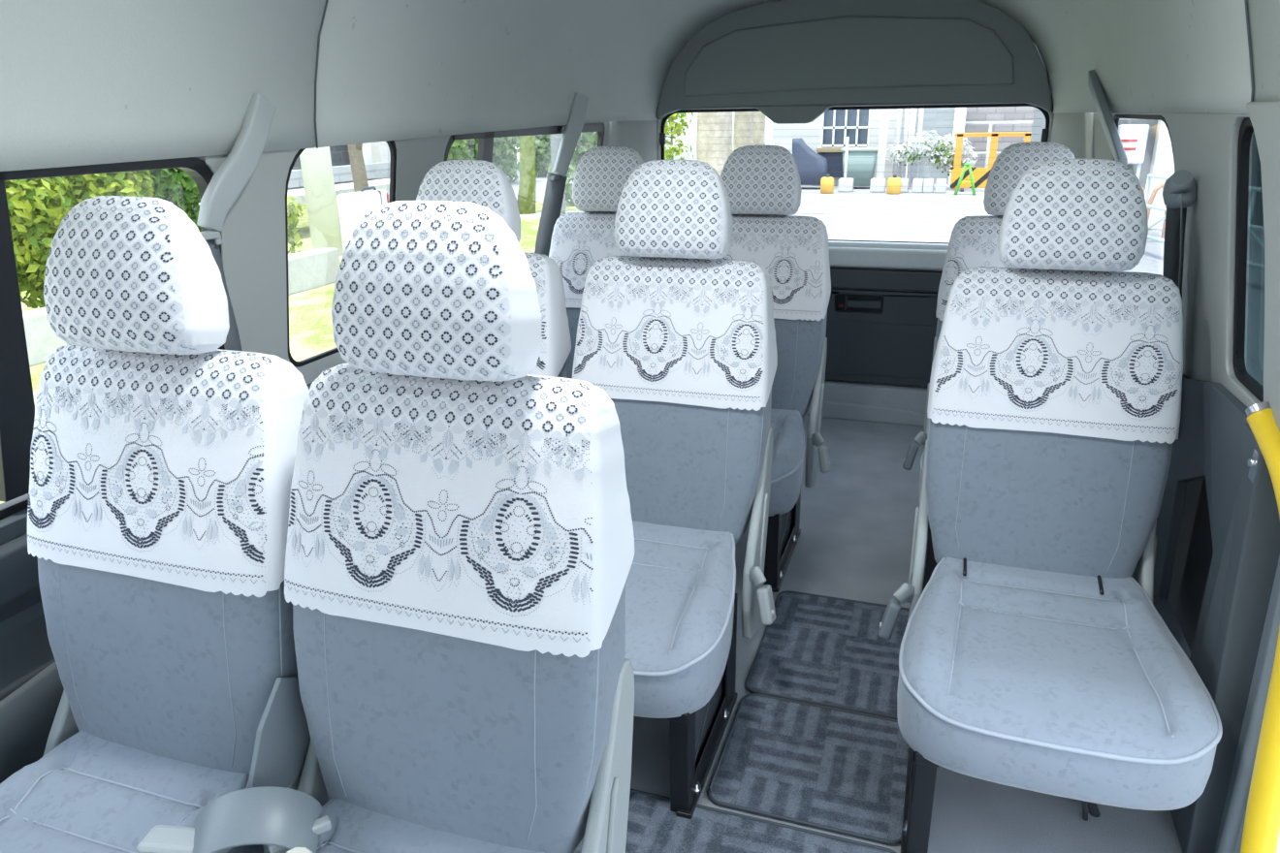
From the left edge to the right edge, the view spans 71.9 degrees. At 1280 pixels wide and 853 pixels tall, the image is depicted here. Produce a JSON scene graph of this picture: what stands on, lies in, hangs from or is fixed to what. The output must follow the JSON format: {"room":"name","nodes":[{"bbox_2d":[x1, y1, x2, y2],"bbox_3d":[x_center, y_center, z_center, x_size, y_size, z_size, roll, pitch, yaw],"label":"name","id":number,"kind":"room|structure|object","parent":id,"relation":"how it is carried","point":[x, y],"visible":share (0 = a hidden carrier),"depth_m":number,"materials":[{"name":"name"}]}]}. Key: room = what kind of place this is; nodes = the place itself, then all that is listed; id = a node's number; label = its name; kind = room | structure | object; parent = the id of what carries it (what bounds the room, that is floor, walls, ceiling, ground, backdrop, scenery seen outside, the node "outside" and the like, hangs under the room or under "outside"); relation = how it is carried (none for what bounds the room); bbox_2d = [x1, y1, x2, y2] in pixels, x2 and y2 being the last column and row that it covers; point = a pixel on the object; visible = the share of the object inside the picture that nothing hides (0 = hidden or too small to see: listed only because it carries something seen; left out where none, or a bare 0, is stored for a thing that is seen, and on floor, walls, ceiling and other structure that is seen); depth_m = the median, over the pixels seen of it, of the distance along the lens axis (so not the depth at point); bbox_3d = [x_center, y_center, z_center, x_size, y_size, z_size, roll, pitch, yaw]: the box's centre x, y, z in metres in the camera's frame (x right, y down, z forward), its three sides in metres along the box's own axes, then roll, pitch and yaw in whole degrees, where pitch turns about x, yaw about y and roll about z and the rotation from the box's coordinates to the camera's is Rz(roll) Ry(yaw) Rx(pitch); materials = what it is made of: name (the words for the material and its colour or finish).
{"room":"vehicle interior","nodes":[
{"label":"vehicle interior","id":0,"kind":"room"},
{"bbox_2d":[194,122,608,384],"bbox_3d":[-0.942,-0.163,1.548,0.118,0.670,5.460,6,20,18],"label":"pillar","id":1,"kind":"structure","parent":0,"point":[253,237],"depth_m":1.88,"materials":[{"name":"grey plastic"}]},
{"bbox_2d":[0,533,55,702],"bbox_3d":[-1.167,0.506,1.050,0.066,0.341,1.800,6,20,18],"label":"trim","id":2,"kind":"structure","parent":1,"relation":"attached to","point":[25,652],"depth_m":1.45,"materials":[{"name":"grey plastic"}]},
{"bbox_2d":[0,661,63,784],"bbox_3d":[-1.208,0.711,0.942,0.080,0.247,1.450,6,20,18],"label":"trim","id":3,"kind":"structure","parent":1,"relation":"attached to","point":[27,715],"depth_m":1.43,"materials":[{"name":"plastic"}]},
{"bbox_2d":[0,156,224,519],"bbox_3d":[-1.074,-0.056,1.215,0.128,0.560,1.320,6,20,18],"label":"window","id":4,"kind":"structure","parent":1,"relation":"in","point":[16,398],"depth_m":1.42,"materials":[{"name":"black paint"}]},
{"bbox_2d":[0,383,312,638],"bbox_3d":[-0.796,0.209,2.246,0.063,0.700,4.360,6,20,18],"label":"trim","id":5,"kind":"structure","parent":1,"relation":"attached to","point":[12,527],"depth_m":1.46,"materials":[{"name":"plastic"}]},
{"bbox_2d":[196,93,275,351],"bbox_3d":[-0.806,-0.332,1.769,0.093,0.630,0.251,6,20,18],"label":"belt","id":6,"kind":"object","parent":1,"relation":"attached to","point":[234,174],"visible":0.65,"depth_m":1.70,"materials":[{"name":"grey fabric"}]},
{"bbox_2d":[285,140,396,367],"bbox_3d":[-0.719,-0.432,2.132,0.095,0.521,0.429,6,20,18],"label":"window","id":7,"kind":"structure","parent":1,"relation":"in","point":[392,145],"depth_m":2.09,"materials":[{"name":"black rubber"}]},
{"bbox_2d":[443,122,604,162],"bbox_3d":[-0.380,-0.776,3.073,0.104,0.535,1.248,6,20,18],"label":"window","id":8,"kind":"structure","parent":1,"relation":"in","point":[486,139],"depth_m":2.74,"materials":[{"name":"black paint"}]},
{"bbox_2d":[534,92,589,256],"bbox_3d":[-0.278,-0.838,3.176,0.065,0.686,0.303,16,26,40],"label":"belt","id":9,"kind":"object","parent":1,"relation":"attached to","point":[556,181],"visible":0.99,"depth_m":3.15,"materials":[{"name":"grey fabric"}]},
{"bbox_2d":[607,120,656,162],"bbox_3d":[-0.068,-0.723,3.905,0.207,1.295,0.340,6,20,18],"label":"trim","id":10,"kind":"structure","parent":1,"relation":"attached to","point":[640,136],"depth_m":3.71,"materials":[{"name":"grey plastic"}]},
{"bbox_2d":[0,0,1279,171],"bbox_3d":[-0.062,-0.623,1.064,1.830,0.594,5.455,6,20,18],"label":"ceiling","id":11,"kind":"structure","parent":0,"point":[82,82],"depth_m":1.89,"materials":[{"name":"fabric"}]},
{"bbox_2d":[1088,69,1127,166],"bbox_3d":[1.355,-0.899,2.559,0.028,0.276,0.616,4,20,14],"label":"belt","id":12,"kind":"object","parent":11,"relation":"attached to","point":[1104,112],"visible":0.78,"depth_m":2.54,"materials":[{"name":"grey fabric"}]},
{"bbox_2d":[656,96,1054,388],"bbox_3d":[0.839,-0.701,3.804,1.968,1.330,0.050,6,20,18],"label":"wall","id":13,"kind":"structure","parent":0,"point":[1051,115],"depth_m":3.75,"materials":[{"name":"grey plastic"}]},
{"bbox_2d":[657,0,1052,386],"bbox_3d":[0.822,-0.959,3.679,1.570,1.580,0.080,6,20,18],"label":"door","id":14,"kind":"structure","parent":13,"relation":"in","point":[790,61],"depth_m":3.54,"materials":[{"name":"grey plastic"}]},
{"bbox_2d":[835,293,883,312],"bbox_3d":[0.945,-0.533,3.796,0.200,0.075,0.004,6,20,18],"label":"door handle","id":15,"kind":"object","parent":14,"relation":"on","point":[840,299],"depth_m":3.80,"materials":[{"name":"black paint"}]},
{"bbox_2d":[660,102,1049,244],"bbox_3d":[0.832,-1.044,3.685,1.568,0.556,0.032,6,20,18],"label":"window","id":16,"kind":"structure","parent":13,"relation":"in","point":[1044,133],"depth_m":3.60,"materials":[{"name":"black glass"}]},
{"bbox_2d":[804,381,927,426],"bbox_3d":[0.826,-0.123,3.940,1.810,0.150,0.085,6,20,18],"label":"trim","id":17,"kind":"structure","parent":13,"relation":"attached to","point":[846,400],"depth_m":3.85,"materials":[{"name":"grey plastic"}]},
{"bbox_2d":[630,416,1183,852],"bbox_3d":[-0.014,0.797,1.636,1.970,0.030,5.300,6,20,18],"label":"floor","id":18,"kind":"structure","parent":0,"point":[856,525],"depth_m":2.46,"materials":[{"name":"plastic"}]},
{"bbox_2d":[0,195,310,852],"bbox_3d":[-0.756,0.345,1.119,0.467,1.189,0.678,6,20,18],"label":"passenger seat","id":19,"kind":"object","parent":18,"relation":"on","point":[162,458],"depth_m":1.21,"materials":[{"name":"fabric"}]},
{"bbox_2d":[0,730,263,852],"bbox_3d":[-0.777,0.621,1.142,0.447,0.176,0.534,6,20,18],"label":"cushion","id":20,"kind":"object","parent":19,"relation":"on","point":[89,791],"depth_m":1.25,"materials":[{"name":"fabric"}]},
{"bbox_2d":[276,199,634,852],"bbox_3d":[-0.319,0.387,0.975,0.464,1.193,0.680,6,20,18],"label":"passenger seat","id":21,"kind":"object","parent":18,"relation":"on","point":[460,553],"visible":0.99,"depth_m":1.07,"materials":[{"name":"fabric"}]},
{"bbox_2d":[136,786,331,852],"bbox_3d":[-0.509,0.514,1.107,0.227,0.095,0.102,0,19,2],"label":"cup holder","id":22,"kind":"object","parent":21,"relation":"on","point":[279,818],"visible":1,"depth_m":1.10,"materials":[{"name":"grey plastic"}]},
{"bbox_2d":[276,797,544,852],"bbox_3d":[-0.338,0.663,0.999,0.447,0.176,0.534,6,20,18],"label":"cushion","id":23,"kind":"object","parent":21,"relation":"on","point":[359,824],"depth_m":1.15,"materials":[{"name":"fabric"}]},
{"bbox_2d":[416,160,571,378],"bbox_3d":[-0.479,0.037,1.979,0.464,1.193,0.680,6,20,18],"label":"passenger seat","id":24,"kind":"object","parent":18,"relation":"on","point":[484,183],"visible":0.21,"depth_m":2.02,"materials":[{"name":"fabric"}]},
{"bbox_2d":[548,145,643,379],"bbox_3d":[-0.168,-0.248,2.773,0.464,1.193,0.682,6,20,18],"label":"passenger seat","id":25,"kind":"object","parent":18,"relation":"on","point":[579,239],"visible":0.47,"depth_m":2.87,"materials":[{"name":"fabric"}]},
{"bbox_2d":[572,159,777,819],"bbox_3d":[0.022,0.085,1.816,0.517,1.193,0.685,6,20,18],"label":"passenger seat","id":26,"kind":"object","parent":18,"relation":"on","point":[680,336],"visible":0.85,"depth_m":1.90,"materials":[{"name":"fabric"}]},
{"bbox_2d":[624,520,735,718],"bbox_3d":[-0.022,0.359,1.848,0.462,0.176,0.534,6,20,18],"label":"cushion","id":27,"kind":"object","parent":26,"relation":"on","point":[681,594],"depth_m":1.70,"materials":[{"name":"fabric"}]},
{"bbox_2d":[573,788,895,852],"bbox_3d":[-0.017,0.842,1.448,0.837,0.011,0.642,6,20,18],"label":"floor mat","id":28,"kind":"object","parent":18,"relation":"on","point":[652,827],"visible":0.23,"depth_m":1.65,"materials":[{"name":"carpet"}]},
{"bbox_2d":[720,144,831,592],"bbox_3d":[0.315,-0.201,2.616,0.517,1.193,0.685,6,20,18],"label":"passenger seat","id":29,"kind":"object","parent":18,"relation":"on","point":[762,183],"visible":0.59,"depth_m":2.68,"materials":[{"name":"fabric"}]},
{"bbox_2d":[768,408,805,516],"bbox_3d":[0.270,0.073,2.648,0.462,0.176,0.534,6,20,18],"label":"cushion","id":30,"kind":"object","parent":29,"relation":"on","point":[788,437],"depth_m":2.46,"materials":[{"name":"fabric"}]},
{"bbox_2d":[707,693,908,845],"bbox_3d":[0.365,0.697,1.840,0.382,0.011,0.367,6,20,18],"label":"floor mat","id":31,"kind":"object","parent":18,"relation":"on","point":[828,769],"visible":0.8,"depth_m":1.81,"materials":[{"name":"carpet"}]},
{"bbox_2d":[744,590,909,719],"bbox_3d":[0.501,0.560,2.224,0.387,0.011,0.487,6,20,18],"label":"floor mat","id":32,"kind":"object","parent":18,"relation":"on","point":[817,650],"visible":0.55,"depth_m":2.19,"materials":[{"name":"carpet"}]},
{"bbox_2d":[902,141,1075,591],"bbox_3d":[1.030,-0.166,2.481,0.517,1.193,0.685,6,20,18],"label":"passenger seat","id":33,"kind":"object","parent":18,"relation":"on","point":[974,240],"visible":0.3,"depth_m":2.59,"materials":[{"name":"fabric"}]},
{"bbox_2d":[919,448,925,500],"bbox_3d":[1.036,0.113,2.496,0.462,0.176,0.534,6,20,18],"label":"cushion","id":34,"kind":"object","parent":33,"relation":"on","point":[922,457],"depth_m":2.43,"materials":[{"name":"fabric"}]},
{"bbox_2d":[878,158,1222,852],"bbox_3d":[0.734,0.149,1.604,0.542,1.191,0.678,6,20,18],"label":"passenger seat","id":35,"kind":"object","parent":18,"relation":"on","point":[1037,655],"visible":1,"depth_m":1.66,"materials":[{"name":"fabric"}]},
{"bbox_2d":[896,556,1222,810],"bbox_3d":[0.737,0.427,1.619,0.496,0.176,0.534,6,20,18],"label":"cushion","id":36,"kind":"object","parent":35,"relation":"on","point":[1050,677],"depth_m":1.48,"materials":[{"name":"fabric"}]},
{"bbox_2d":[1093,112,1260,407],"bbox_3d":[1.335,-0.483,2.346,0.117,0.670,2.370,6,20,18],"label":"wall","id":37,"kind":"structure","parent":0,"point":[1205,145],"depth_m":1.68,"materials":[{"name":"grey plastic"}]},
{"bbox_2d":[314,0,1254,148],"bbox_3d":[0.119,-0.790,1.570,1.759,0.554,0.004,6,20,18],"label":"trim","id":38,"kind":"structure","parent":37,"relation":"attached to","point":[327,1],"depth_m":1.37,"materials":[{"name":"plastic"}]},
{"bbox_2d":[1050,112,1094,159],"bbox_3d":[1.620,-0.559,3.355,0.207,1.295,0.340,6,20,18],"label":"trim","id":39,"kind":"structure","parent":37,"relation":"attached to","point":[1074,131],"depth_m":3.12,"materials":[{"name":"grey plastic"}]},
{"bbox_2d":[1113,114,1175,172],"bbox_3d":[1.330,-0.547,2.336,0.097,0.535,0.878,6,20,18],"label":"window","id":40,"kind":"structure","parent":37,"relation":"in","point":[1116,116],"depth_m":2.23,"materials":[{"name":"black rubber"}]},
{"bbox_2d":[1162,169,1196,299],"bbox_3d":[1.126,-0.241,1.857,0.177,0.583,0.064,-10,21,-25],"label":"belt","id":41,"kind":"object","parent":37,"relation":"attached to","point":[1179,192],"visible":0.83,"depth_m":1.78,"materials":[{"name":"black fabric"}]},
{"bbox_2d":[1178,479,1213,637],"bbox_3d":[1.165,0.268,1.773,0.010,0.400,0.380,6,20,18],"label":"trim","id":42,"kind":"structure","parent":37,"relation":"attached to","point":[1200,555],"depth_m":1.90,"materials":[{"name":"black paint"}]},
{"bbox_2d":[1152,373,1247,668],"bbox_3d":[1.398,0.025,2.511,0.119,0.800,2.360,6,20,18],"label":"trim","id":43,"kind":"structure","parent":37,"relation":"attached to","point":[1208,445],"depth_m":1.77,"materials":[{"name":"plastic"}]},
{"bbox_2d":[1170,423,1279,852],"bbox_3d":[1.018,0.389,1.532,0.087,0.816,0.181,6,20,18],"label":"trim","id":44,"kind":"structure","parent":37,"relation":"attached to","point":[1228,656],"depth_m":1.45,"materials":[{"name":"plastic"}]},
{"bbox_2d":[1214,555,1279,852],"bbox_3d":[0.975,0.217,1.351,0.149,1.280,0.102,6,20,18],"label":"trim","id":45,"kind":"structure","parent":37,"relation":"attached to","point":[1230,835],"depth_m":1.42,"materials":[{"name":"grey plastic"}]},
{"bbox_2d":[1233,117,1279,852],"bbox_3d":[0.959,0.103,1.362,0.095,1.102,0.678,6,20,18],"label":"window","id":46,"kind":"structure","parent":37,"relation":"in","point":[1249,276],"depth_m":1.47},
{"bbox_2d":[1246,100,1279,431],"bbox_3d":[0.951,-0.220,1.292,0.119,0.485,0.335,6,20,18],"label":"trim","id":47,"kind":"structure","parent":37,"relation":"attached to","point":[1264,116],"depth_m":1.30,"materials":[{"name":"plastic"}]},
{"bbox_2d":[1276,832,1279,852],"bbox_3d":[0.995,0.305,1.282,0.171,1.300,0.130,6,20,18],"label":"trim","id":48,"kind":"structure","parent":37,"relation":"attached to","point":[1278,845],"depth_m":1.35,"materials":[{"name":"white paint"}]},
{"label":"outside","id":49,"kind":"structure","parent":0,"visible":0},
{"bbox_2d":[388,159,1164,275],"bbox_3d":[8.963,-2.868,13.688,50.000,0.100,60.000,6,20,18],"label":"ground","id":50,"kind":"structure","parent":49,"point":[849,221],"depth_m":17.77,"materials":[{"name":"concrete"}]},
{"bbox_2d":[40,144,352,233],"bbox_3d":[-10.664,-6.903,17.078,0.400,6.000,22.000,6,20,18],"label":"wall","id":51,"kind":"structure","parent":50,"relation":"on","point":[339,156],"depth_m":23.91,"materials":[{"name":"concrete"}]},
{"bbox_2d":[0,199,581,504],"bbox_3d":[-10.841,-2.022,12.159,21.500,0.080,24.000,6,20,18],"label":"lawn","id":52,"kind":"structure","parent":50,"relation":"on","point":[310,322],"depth_m":9.48,"materials":[{"name":"green plant"}]},
{"bbox_2d":[4,175,76,308],"bbox_3d":[-5.672,-1.988,8.211,1.027,2.162,1.155,-18,26,-40],"label":"shrub","id":53,"kind":"object","parent":52,"relation":"on","point":[35,206],"visible":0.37,"depth_m":8.01,"materials":[{"name":"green plant"}]},
{"bbox_2d":[59,170,156,206],"bbox_3d":[-5.381,-2.276,9.025,1.012,2.156,1.154,-16,24,-36],"label":"shrub","id":54,"kind":"object","parent":52,"relation":"on","point":[123,183],"visible":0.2,"depth_m":8.62,"materials":[{"name":"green plant"}]},
{"bbox_2d":[143,167,201,231],"bbox_3d":[-5.195,-2.568,9.843,1.022,2.158,1.115,-17,25,-38],"label":"shrub","id":55,"kind":"object","parent":52,"relation":"on","point":[180,189],"visible":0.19,"depth_m":9.50,"materials":[{"name":"green plant"}]},
{"bbox_2d":[22,247,340,366],"bbox_3d":[-4.938,-1.043,8.361,0.250,0.420,6.400,6,20,18],"label":"wall","id":56,"kind":"structure","parent":52,"relation":"on","point":[312,269],"depth_m":10.39,"materials":[{"name":"concrete"}]},
{"bbox_2d":[287,194,303,254],"bbox_3d":[-4.559,-2.336,10.863,0.748,1.015,0.780,6,20,18],"label":"shrub","id":57,"kind":"object","parent":52,"relation":"on","point":[292,217],"visible":0.19,"depth_m":10.85,"materials":[{"name":"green plant"}]},
{"bbox_2d":[299,146,343,259],"bbox_3d":[-4.633,-4.654,12.271,0.478,4.650,0.478,6,20,18],"label":"column","id":58,"kind":"structure","parent":52,"relation":"on","point":[315,163],"depth_m":12.60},
{"bbox_2d":[348,143,369,191],"bbox_3d":[-4.923,-5.524,15.434,0.887,4.215,1.770,-6,20,-14],"label":"tree","id":59,"kind":"object","parent":52,"relation":"on","point":[355,151],"visible":0.03,"depth_m":15.60,"materials":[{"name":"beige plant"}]},
{"bbox_2d":[336,186,388,251],"bbox_3d":[-3.082,-2.076,10.022,0.228,1.237,0.711,6,20,18],"label":"equipment case","id":60,"kind":"object","parent":52,"relation":"on","point":[353,207],"visible":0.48,"depth_m":9.64,"materials":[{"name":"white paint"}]},
{"bbox_2d":[361,142,374,179],"bbox_3d":[-5.943,-6.598,18.693,0.200,4.100,0.311,6,20,18],"label":"post","id":61,"kind":"object","parent":52,"relation":"on","point":[367,148],"visible":0.02,"depth_m":18.91,"materials":[{"name":"white"}]},
{"bbox_2d":[517,135,536,214],"bbox_3d":[-2.476,-6.450,17.891,1.727,4.296,1.732,-18,25,-40],"label":"tree","id":62,"kind":"object","parent":52,"relation":"on","point":[527,195],"visible":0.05,"depth_m":18.25,"materials":[{"name":"green plant"}]},
{"bbox_2d":[549,133,565,216],"bbox_3d":[-1.395,-4.847,14.697,0.120,3.300,0.280,6,20,18],"label":"post","id":63,"kind":"object","parent":52,"relation":"on","point":[555,140],"visible":0.1,"depth_m":14.67,"materials":[{"name":"white"}]},
{"bbox_2d":[664,112,693,159],"bbox_3d":[0.412,-5.171,17.066,1.300,2.295,0.996,6,20,18],"label":"shrub","id":64,"kind":"object","parent":52,"relation":"on","point":[678,131],"visible":0.3,"depth_m":16.73,"materials":[{"name":"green plant"}]},
{"bbox_2d":[696,111,733,176],"bbox_3d":[1.228,-5.673,14.412,1.723,4.991,2.130,-17,25,-37],"label":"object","id":65,"kind":"object","parent":52,"relation":"on","point":[711,150],"visible":0.06,"depth_m":14.45,"materials":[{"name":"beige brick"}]},
{"bbox_2d":[733,111,754,150],"bbox_3d":[1.699,-6.074,16.241,1.790,4.509,1.670,6,20,18],"label":"pillar","id":66,"kind":"structure","parent":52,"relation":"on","point":[743,125],"depth_m":16.27,"materials":[{"name":"beige concrete"}]},
{"bbox_2d":[370,141,390,194],"bbox_3d":[-6.531,-8.991,24.927,0.300,4.500,3.600,6,20,18],"label":"wall","id":67,"kind":"structure","parent":50,"relation":"on","point":[380,150],"depth_m":23.74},
{"bbox_2d":[447,138,495,160],"bbox_3d":[-5.114,-8.752,25.417,1.882,3.844,2.361,-10,21,-24],"label":"shrub","id":68,"kind":"object","parent":50,"relation":"on","point":[460,149],"visible":0.2,"depth_m":24.93,"materials":[{"name":"green plant"}]},
{"bbox_2d":[491,136,519,182],"bbox_3d":[-4.421,-9.396,27.316,1.775,3.906,2.390,-5,20,-11],"label":"shrub","id":69,"kind":"object","parent":50,"relation":"on","point":[504,154],"visible":0.25,"depth_m":27.23,"materials":[{"name":"green plant"}]},
{"bbox_2d":[534,134,551,177],"bbox_3d":[-3.367,-10.481,30.232,1.791,3.853,2.411,-7,20,-16],"label":"shrub","id":70,"kind":"object","parent":50,"relation":"on","point":[542,145],"visible":0.21,"depth_m":30.09,"materials":[{"name":"green plant"}]},
{"bbox_2d":[547,131,597,206],"bbox_3d":[-1.270,-7.223,19.928,2.369,4.712,2.194,6,20,18],"label":"shrub","id":71,"kind":"object","parent":50,"relation":"on","point":[589,138],"visible":0.08,"depth_m":19.89,"materials":[{"name":"green plant"}]},
{"bbox_2d":[519,206,824,219],"bbox_3d":[-0.781,-4.398,18.336,9.000,0.060,1.100,-1,19,-1],"label":"path","id":72,"kind":"structure","parent":50,"relation":"on","point":[809,209],"depth_m":18.12,"materials":[{"name":"concrete"}]},
{"bbox_2d":[753,111,765,145],"bbox_3d":[2.142,-6.705,18.009,1.684,4.507,1.589,-11,22,-26],"label":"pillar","id":73,"kind":"structure","parent":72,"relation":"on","point":[758,128],"depth_m":18.12,"materials":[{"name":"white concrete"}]},
{"bbox_2d":[578,111,773,160],"bbox_3d":[0.725,-6.928,20.814,4.830,3.100,0.200,6,20,18],"label":"wall","id":74,"kind":"structure","parent":50,"relation":"on","point":[689,139],"depth_m":20.58,"materials":[{"name":"white"}]},
{"bbox_2d":[791,138,828,185],"bbox_3d":[4.509,-7.135,23.750,1.100,1.180,0.600,6,20,18],"label":"scooter","id":75,"kind":"object","parent":50,"relation":"on","point":[810,164],"visible":0.7,"depth_m":23.49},
{"bbox_2d":[820,174,833,193],"bbox_3d":[4.760,-6.173,22.433,0.340,0.470,0.340,6,20,18],"label":"can","id":76,"kind":"object","parent":50,"relation":"on","point":[826,182],"visible":1,"depth_m":22.32,"materials":[{"name":"yellow plastic"}]},
{"bbox_2d":[837,178,853,191],"bbox_3d":[5.312,-6.233,22.773,0.360,0.340,0.300,6,20,18],"label":"concrete block","id":77,"kind":"object","parent":50,"relation":"on","point":[845,184],"visible":1,"depth_m":22.64,"materials":[{"name":"white concrete"}]},
{"bbox_2d":[843,136,848,178],"bbox_3d":[5.285,-6.891,22.604,0.067,1.005,0.070,6,20,18],"label":"pole","id":78,"kind":"object","parent":77,"relation":"on","point":[847,139],"visible":1,"depth_m":22.58,"materials":[{"name":"white metal"}]},
{"bbox_2d":[772,108,924,186],"bbox_3d":[3.707,-9.273,24.474,8.071,5.000,0.660,6,20,18],"label":"building","id":79,"kind":"structure","parent":50,"relation":"on","point":[851,126],"depth_m":24.27,"materials":[{"name":"tile"}]},
{"bbox_2d":[840,147,878,186],"bbox_3d":[5.878,-6.968,23.652,0.950,0.965,0.660,6,20,18],"label":"bin","id":80,"kind":"object","parent":50,"relation":"on","point":[859,159],"visible":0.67,"depth_m":23.36,"materials":[{"name":"metal"}]},
{"bbox_2d":[869,178,886,192],"bbox_3d":[6.072,-6.159,22.526,0.360,0.340,0.300,6,20,18],"label":"concrete block","id":81,"kind":"object","parent":50,"relation":"on","point":[878,185],"visible":1,"depth_m":22.39,"materials":[{"name":"white concrete"}]},
{"bbox_2d":[876,113,888,178],"bbox_3d":[6.109,-7.070,22.243,0.190,1.555,0.200,6,20,18],"label":"pole","id":82,"kind":"object","parent":81,"relation":"on","point":[882,138],"visible":1,"depth_m":22.17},
{"bbox_2d":[886,174,901,194],"bbox_3d":[6.316,-6.021,21.926,0.340,0.470,0.340,6,20,18],"label":"can","id":83,"kind":"object","parent":50,"relation":"on","point":[891,181],"visible":0.95,"depth_m":21.82,"materials":[{"name":"yellow plastic"}]},
{"bbox_2d":[900,178,908,192],"bbox_3d":[6.660,-6.102,22.334,0.250,0.340,0.300,6,20,18],"label":"concrete block","id":84,"kind":"object","parent":50,"relation":"on","point":[905,181],"visible":0.56,"depth_m":22.19,"materials":[{"name":"white concrete"}]},
{"bbox_2d":[911,178,923,192],"bbox_3d":[6.994,-6.069,22.226,0.250,0.340,0.300,6,20,18],"label":"concrete block","id":85,"kind":"object","parent":50,"relation":"on","point":[918,182],"visible":1,"depth_m":22.09,"materials":[{"name":"white concrete"}]},
{"bbox_2d":[922,178,933,192],"bbox_3d":[7.237,-6.045,22.146,0.250,0.340,0.300,6,20,18],"label":"concrete block","id":86,"kind":"object","parent":50,"relation":"on","point":[928,183],"visible":1,"depth_m":22.02,"materials":[{"name":"white concrete"}]},
{"bbox_2d":[885,129,977,176],"bbox_3d":[7.541,-7.072,22.828,2.317,1.148,1.047,6,20,18],"label":"flowering shrub","id":87,"kind":"object","parent":50,"relation":"on","point":[939,146],"visible":0.79,"depth_m":22.68,"materials":[{"name":"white plant"}]},
{"bbox_2d":[910,107,955,183],"bbox_3d":[8.275,-9.000,24.529,1.134,4.300,0.300,6,20,18],"label":"annex","id":88,"kind":"object","parent":50,"relation":"on","point":[937,119],"visible":0.04,"depth_m":24.62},
{"bbox_2d":[934,178,946,192],"bbox_3d":[7.522,-6.018,22.054,0.250,0.340,0.300,6,20,18],"label":"concrete block","id":89,"kind":"object","parent":50,"relation":"on","point":[941,183],"visible":1,"depth_m":21.93,"materials":[{"name":"white concrete"}]},
{"bbox_2d":[947,107,966,184],"bbox_3d":[8.704,-8.783,23.890,0.300,4.300,0.300,6,20,18],"label":"post","id":90,"kind":"object","parent":50,"relation":"on","point":[959,113],"visible":0.2,"depth_m":23.92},
{"bbox_2d":[954,162,975,195],"bbox_3d":[7.901,-5.989,21.366,0.508,0.751,0.368,6,20,18],"label":"trestle","id":91,"kind":"object","parent":50,"relation":"on","point":[966,165],"visible":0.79,"depth_m":21.27,"materials":[{"name":"green paint"}]},
{"bbox_2d":[950,131,1031,191],"bbox_3d":[8.762,-6.613,22.066,1.801,1.404,0.500,6,20,18],"label":"barrier","id":92,"kind":"object","parent":50,"relation":"on","point":[977,173],"visible":0.48,"depth_m":22.14,"materials":[{"name":"yellow plastic"}]},
{"bbox_2d":[961,106,1034,167],"bbox_3d":[13.091,-8.529,23.858,8.676,3.900,0.300,6,20,18],"label":"wall","id":93,"kind":"structure","parent":50,"relation":"on","point":[994,113],"depth_m":24.83,"materials":[{"name":"grey brick"}]},
{"bbox_2d":[964,121,1032,167],"bbox_3d":[11.371,-7.516,24.167,6.016,1.640,0.080,6,20,18],"label":"guard rail","id":94,"kind":"object","parent":50,"relation":"on","point":[990,123],"visible":0.06,"depth_m":24.51,"materials":[{"name":"metal"}]},
{"bbox_2d":[1030,107,1157,190],"bbox_3d":[10.121,-5.258,14.098,7.000,4.100,0.300,6,20,18],"label":"shed","id":95,"kind":"object","parent":50,"relation":"on","point":[1153,123],"visible":0.02,"depth_m":14.84,"materials":[{"name":"white"}]},
{"bbox_2d":[1118,124,1149,180],"bbox_3d":[8.126,-3.775,14.893,0.420,2.510,0.310,6,20,18],"label":"meter box","id":96,"kind":"object","parent":50,"relation":"on","point":[1134,137],"visible":0.66,"depth_m":14.44,"materials":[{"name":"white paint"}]},
{"bbox_2d":[1144,173,1169,243],"bbox_3d":[6.913,-2.454,10.762,0.053,1.025,3.240,0,19,3],"label":"barrier","id":97,"kind":"object","parent":50,"relation":"on","point":[1149,176],"visible":0.11,"depth_m":11.94,"materials":[{"name":"white metal"}]},
{"bbox_2d":[1147,183,1166,238],"bbox_3d":[8.063,-3.368,13.746,0.370,0.836,0.070,6,20,18],"label":"barricade","id":98,"kind":"object","parent":50,"relation":"on","point":[1155,190],"visible":0.46,"depth_m":13.71,"materials":[{"name":"plastic"}]},
{"bbox_2d":[1146,120,1174,229],"bbox_3d":[8.666,-5.072,14.241,0.450,3.700,0.300,6,20,18],"label":"pillar","id":99,"kind":"structure","parent":50,"relation":"on","point":[1162,163],"depth_m":14.44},
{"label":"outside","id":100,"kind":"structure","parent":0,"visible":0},
{"bbox_2d":[190,177,389,215],"bbox_3d":[-6.019,-4.374,16.532,1.200,0.160,8.500,6,20,18],"label":"balcony slab","id":101,"kind":"object","parent":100,"point":[383,183],"visible":0.04,"depth_m":16.66,"materials":[{"name":"concrete"}]},
{"bbox_2d":[164,160,390,198],"bbox_3d":[-6.496,-4.665,16.600,0.200,0.300,8.500,6,20,18],"label":"parapet","id":102,"kind":"object","parent":101,"relation":"on","point":[341,174],"visible":0.09,"depth_m":17.86,"materials":[{"name":"white concrete"}]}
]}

